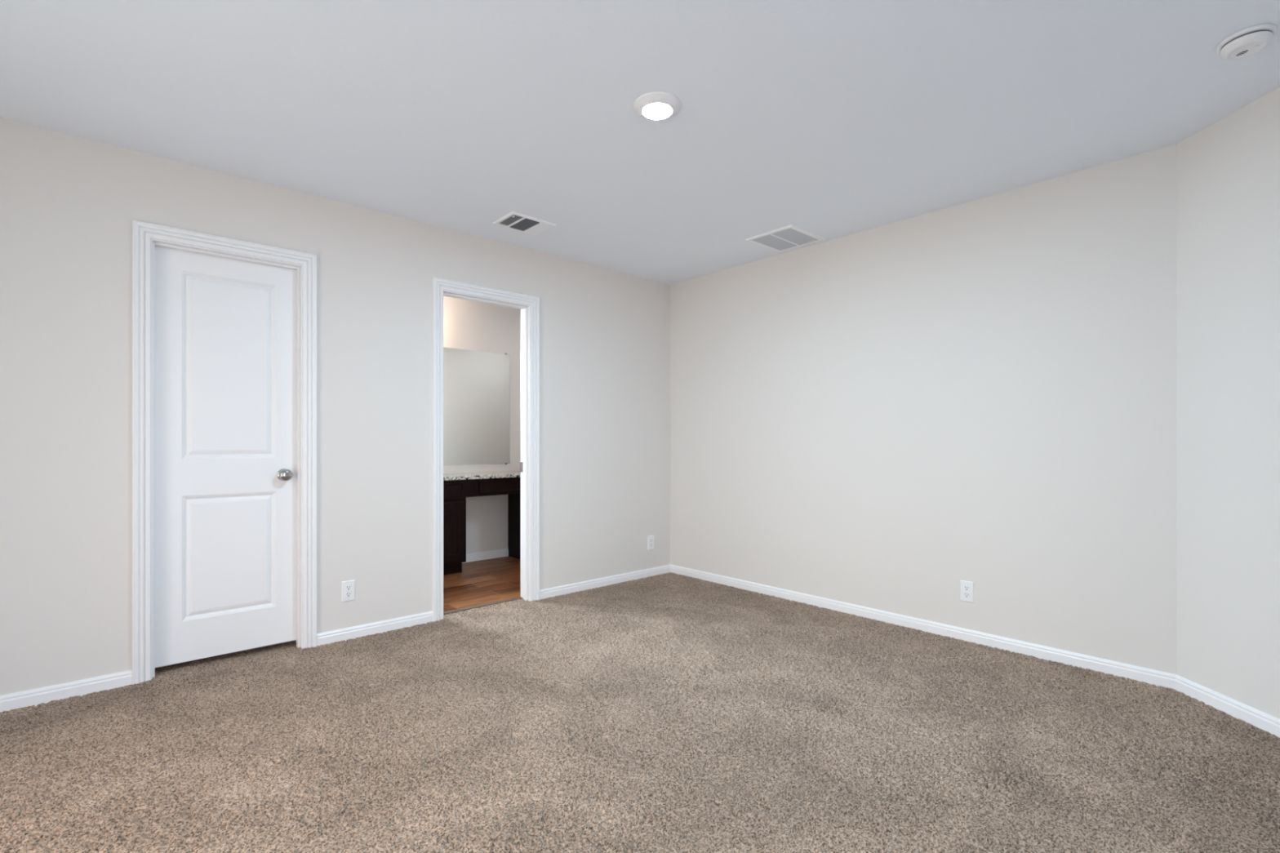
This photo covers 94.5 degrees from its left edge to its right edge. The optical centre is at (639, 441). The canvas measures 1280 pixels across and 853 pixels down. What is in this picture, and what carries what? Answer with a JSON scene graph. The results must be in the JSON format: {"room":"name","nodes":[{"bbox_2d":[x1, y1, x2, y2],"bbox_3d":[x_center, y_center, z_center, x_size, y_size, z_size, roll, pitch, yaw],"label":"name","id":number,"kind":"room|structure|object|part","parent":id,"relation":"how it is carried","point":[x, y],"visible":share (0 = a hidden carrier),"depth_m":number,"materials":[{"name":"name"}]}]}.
{"room":"empty bedroom","nodes":[
{"label":"empty bedroom","id":0,"kind":"room"},
{"bbox_2d":[0,116,670,695],"bbox_3d":[-1.591,-0.084,3.450,4.870,2.500,0.120,0,0,-42],"label":"wall","id":1,"kind":"structure","parent":0,"point":[69,204],"depth_m":3.24,"materials":[{"name":"white paint"}]},
{"bbox_2d":[0,670,132,712],"bbox_3d":[-2.793,1.081,2.277,1.274,0.073,0.013,0,0,-42],"label":"baseboard","id":2,"kind":"structure","parent":1,"relation":"attached to","point":[8,702],"depth_m":2.55,"materials":[{"name":"white paint"}]},
{"bbox_2d":[132,219,316,684],"bbox_3d":[-2.076,0.054,3.000,0.758,2.128,0.139,0,0,-42],"label":"door frame","id":3,"kind":"structure","parent":1,"relation":"attached to","point":[145,236],"depth_m":2.79,"materials":[{"name":"white paint"}]},
{"bbox_2d":[155,245,296,667],"bbox_3d":[-2.075,0.070,2.999,0.611,2.013,0.099,0,0,-42],"label":"door","id":4,"kind":"structure","parent":1,"relation":"in","point":[225,328],"depth_m":2.99,"materials":[{"name":"white paint"}]},
{"bbox_3d":[-1.883,0.178,3.143,0.065,0.065,0.056,0,0,-42],"label":"knob","id":5,"kind":"part","parent":4,"relation":"part of","materials":[{"name":"silver metal"}]},
{"bbox_2d":[341,579,355,602],"bbox_3d":[-1.637,0.840,3.322,0.070,0.115,0.007,0,0,-42],"label":"wall outlet","id":6,"kind":"object","parent":1,"relation":"attached to","point":[348,588],"visible":1,"depth_m":3.32,"materials":[{"name":"white plastic"}]},
{"bbox_2d":[345,591,351,597],"bbox_3d":[-1.635,0.860,3.320,0.034,0.027,0.002,0,0,-42],"label":"receptacle","id":7,"kind":"object","parent":6,"relation":"attached to","point":[348,594],"depth_m":3.32,"materials":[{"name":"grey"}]},
{"bbox_2d":[345,585,351,590],"bbox_3d":[-1.635,0.821,3.320,0.034,0.027,0.002,0,0,-42],"label":"receptacle","id":8,"kind":"object","parent":6,"relation":"attached to","point":[347,587],"depth_m":3.32,"materials":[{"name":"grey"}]},
{"bbox_2d":[316,611,433,645],"bbox_3d":[-1.516,1.081,3.428,0.647,0.073,0.013,0,0,-42],"label":"baseboard","id":9,"kind":"structure","parent":1,"relation":"attached to","point":[351,633],"depth_m":3.40,"materials":[{"name":"white paint"}]},
{"bbox_2d":[432,277,539,622],"bbox_3d":[-1.033,0.054,3.942,0.759,2.128,0.143,0,0,-42],"label":"door frame","id":10,"kind":"structure","parent":1,"relation":"attached to","point":[529,305],"depth_m":4.11,"materials":[{"name":"white paint"}]},
{"bbox_3d":[-0.839,0.181,4.188,0.003,0.070,0.037,0,0,-42],"label":"strike plate","id":11,"kind":"part","parent":10,"relation":"part of","materials":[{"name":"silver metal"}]},
{"bbox_2d":[539,564,670,599],"bbox_3d":[-0.229,1.081,4.586,1.298,0.073,0.013,0,0,-42],"label":"baseboard","id":12,"kind":"structure","parent":1,"relation":"attached to","point":[601,582],"depth_m":4.52,"materials":[{"name":"white paint"}]},
{"bbox_2d":[647,535,653,550],"bbox_3d":[0.091,0.835,4.879,0.070,0.115,0.007,0,0,-42],"label":"wall outlet","id":13,"kind":"object","parent":1,"relation":"attached to","point":[650,539],"visible":1,"depth_m":4.87,"materials":[{"name":"white plastic"}]},
{"bbox_2d":[443,296,520,554],"bbox_3d":[-1.487,-0.084,5.629,3.540,2.500,0.120,0,0,-42],"label":"wall","id":14,"kind":"structure","parent":0,"point":[468,325],"depth_m":5.60,"materials":[{"name":"white paint"}]},
{"bbox_2d":[443,346,510,465],"bbox_3d":[-1.721,-0.316,5.330,1.234,1.080,0.010,0,0,-42],"label":"wall mirror","id":15,"kind":"object","parent":14,"relation":"attached to","point":[477,384],"visible":0.48,"depth_m":5.51,"materials":[{"name":"silver mirror"}]},
{"bbox_2d":[462,548,508,563],"bbox_3d":[-1.521,1.077,5.509,0.660,0.082,0.013,0,0,-42],"label":"baseboard","id":16,"kind":"structure","parent":14,"relation":"attached to","point":[473,557],"depth_m":5.58,"materials":[{"name":"white paint"}]},
{"bbox_2d":[0,555,1279,852],"bbox_3d":[-0.089,1.136,2.432,5.500,0.060,6.501,0,0,-42],"label":"floor","id":17,"kind":"structure","parent":0,"point":[668,713],"depth_m":2.15,"materials":[{"name":"beige carpet"}]},
{"bbox_2d":[443,480,466,575],"bbox_3d":[-2.058,0.714,4.718,1.223,0.792,0.468,0,0,-42],"label":"vanity cabinet","id":18,"kind":"object","parent":17,"relation":"on","point":[454,491],"visible":0.16,"depth_m":4.89,"materials":[{"name":"brown wood"}]},
{"bbox_3d":[-1.624,0.412,4.806,0.405,0.132,0.019,0,0,-42],"label":"drawer","id":19,"kind":"part","parent":18,"relation":"part of","materials":[{"name":"brown wood"}]},
{"bbox_3d":[-1.624,0.746,4.806,0.405,0.490,0.019,0,0,-42],"label":"door","id":20,"kind":"part","parent":18,"relation":"part of","materials":[{"name":"brown wood"}]},
{"bbox_2d":[443,471,520,480],"bbox_3d":[-1.520,0.303,5.196,2.668,0.030,0.477,0,0,-42],"label":"countertop","id":21,"kind":"structure","parent":18,"relation":"on","point":[463,476],"depth_m":5.14,"materials":[{"name":"white stone"}]},
{"bbox_2d":[466,476,520,497],"bbox_3d":[-1.352,0.393,5.332,0.647,0.150,0.438,0,0,-42],"label":"drawer","id":22,"kind":"object","parent":21,"relation":"attached to","point":[504,486],"visible":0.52,"depth_m":5.12,"materials":[{"name":"brown wood"}]},
{"bbox_3d":[-1.182,0.390,5.203,0.500,0.104,0.019,0,0,-42],"label":"drawer","id":23,"kind":"part","parent":22,"relation":"part of","materials":[{"name":"brown wood"}]},
{"bbox_2d":[443,596,522,614],"bbox_3d":[-1.067,1.114,3.979,0.618,0.024,0.030,0,0,-42],"label":"threshold strip","id":24,"kind":"object","parent":17,"relation":"on","point":[520,597],"visible":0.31,"depth_m":3.96,"materials":[{"name":"brown wood"}]},
{"bbox_2d":[507,493,520,559],"bbox_3d":[-0.834,0.714,5.819,0.774,0.792,0.468,0,0,-42],"label":"vanity cabinet","id":25,"kind":"object","parent":17,"relation":"on","point":[513,500],"visible":0.03,"depth_m":5.64,"materials":[{"name":"brown wood"}]},
{"bbox_2d":[0,0,1279,284],"bbox_3d":[-0.090,-1.384,2.433,5.740,0.100,6.740,0,0,-42],"label":"ceiling","id":26,"kind":"structure","parent":0,"point":[828,120],"depth_m":2.30,"materials":[{"name":"white paint"}]},
{"bbox_2d":[493,211,555,235],"bbox_3d":[-0.706,-1.327,3.621,0.304,0.013,0.240,0,0,-42],"label":"ceiling vent","id":27,"kind":"object","parent":26,"relation":"in","point":[513,220],"visible":1,"depth_m":3.61,"materials":[{"name":"white metal"}]},
{"bbox_2d":[633,91,681,120],"bbox_3d":[0.069,-1.322,2.351,0.191,0.023,0.191,0,0,-42],"label":"recessed light","id":28,"kind":"object","parent":26,"relation":"in","point":[655,105],"visible":1,"depth_m":2.32,"materials":[{"name":"white plastic"}]},
{"bbox_2d":[745,224,824,252],"bbox_3d":[0.955,-1.330,3.895,0.380,0.008,0.356,0,0,-42],"label":"ceiling vent","id":29,"kind":"object","parent":26,"relation":"in","point":[789,237],"visible":1,"depth_m":3.88,"materials":[{"name":"white metal"}]},
{"bbox_2d":[1216,22,1277,59],"bbox_3d":[2.005,-1.313,1.957,0.142,0.042,0.142,0,0,-12],"label":"smoke detector","id":30,"kind":"object","parent":26,"relation":"attached to","point":[1246,42],"visible":1,"depth_m":1.93,"materials":[{"name":"white plastic"}]},
{"bbox_2d":[670,143,1177,675],"bbox_3d":[1.336,-0.084,3.927,0.120,2.500,3.327,0,0,-42],"label":"wall","id":31,"kind":"structure","parent":0,"point":[983,392],"depth_m":3.34,"materials":[{"name":"white paint"}]},
{"bbox_2d":[670,564,1176,688],"bbox_3d":[1.327,1.081,3.838,0.013,0.073,3.207,0,0,-42],"label":"baseboard","id":32,"kind":"structure","parent":31,"relation":"attached to","point":[1149,676],"depth_m":3.31,"materials":[{"name":"white paint"}]},
{"bbox_2d":[960,580,973,603],"bbox_3d":[1.820,0.836,3.295,0.007,0.115,0.070,0,0,-42],"label":"wall outlet","id":33,"kind":"object","parent":31,"relation":"attached to","point":[966,588],"visible":1,"depth_m":3.29,"materials":[{"name":"white plastic"}]},
{"bbox_2d":[963,592,969,597],"bbox_3d":[1.818,0.856,3.293,0.002,0.027,0.034,0,0,-42],"label":"receptacle","id":34,"kind":"object","parent":33,"relation":"attached to","point":[965,594],"depth_m":3.29,"materials":[{"name":"grey plastic"}]},
{"bbox_2d":[963,585,969,591],"bbox_3d":[1.818,0.817,3.293,0.002,0.027,0.034,0,0,-42],"label":"receptacle","id":35,"kind":"object","parent":33,"relation":"attached to","point":[966,588],"depth_m":3.29,"materials":[{"name":"grey plastic"}]},
{"bbox_2d":[1177,87,1279,719],"bbox_3d":[2.457,-0.084,1.474,0.119,2.500,2.514,0,0,-1],"label":"wall","id":36,"kind":"structure","parent":0,"point":[1228,171],"depth_m":2.41,"materials":[{"name":"white paint"}]},
{"bbox_2d":[1174,675,1279,737],"bbox_3d":[2.405,1.081,1.484,0.013,0.073,2.334,0,0,0],"label":"baseboard","id":37,"kind":"structure","parent":36,"relation":"attached to","point":[1238,710],"depth_m":2.40,"materials":[{"name":"white paint"}]}
]}

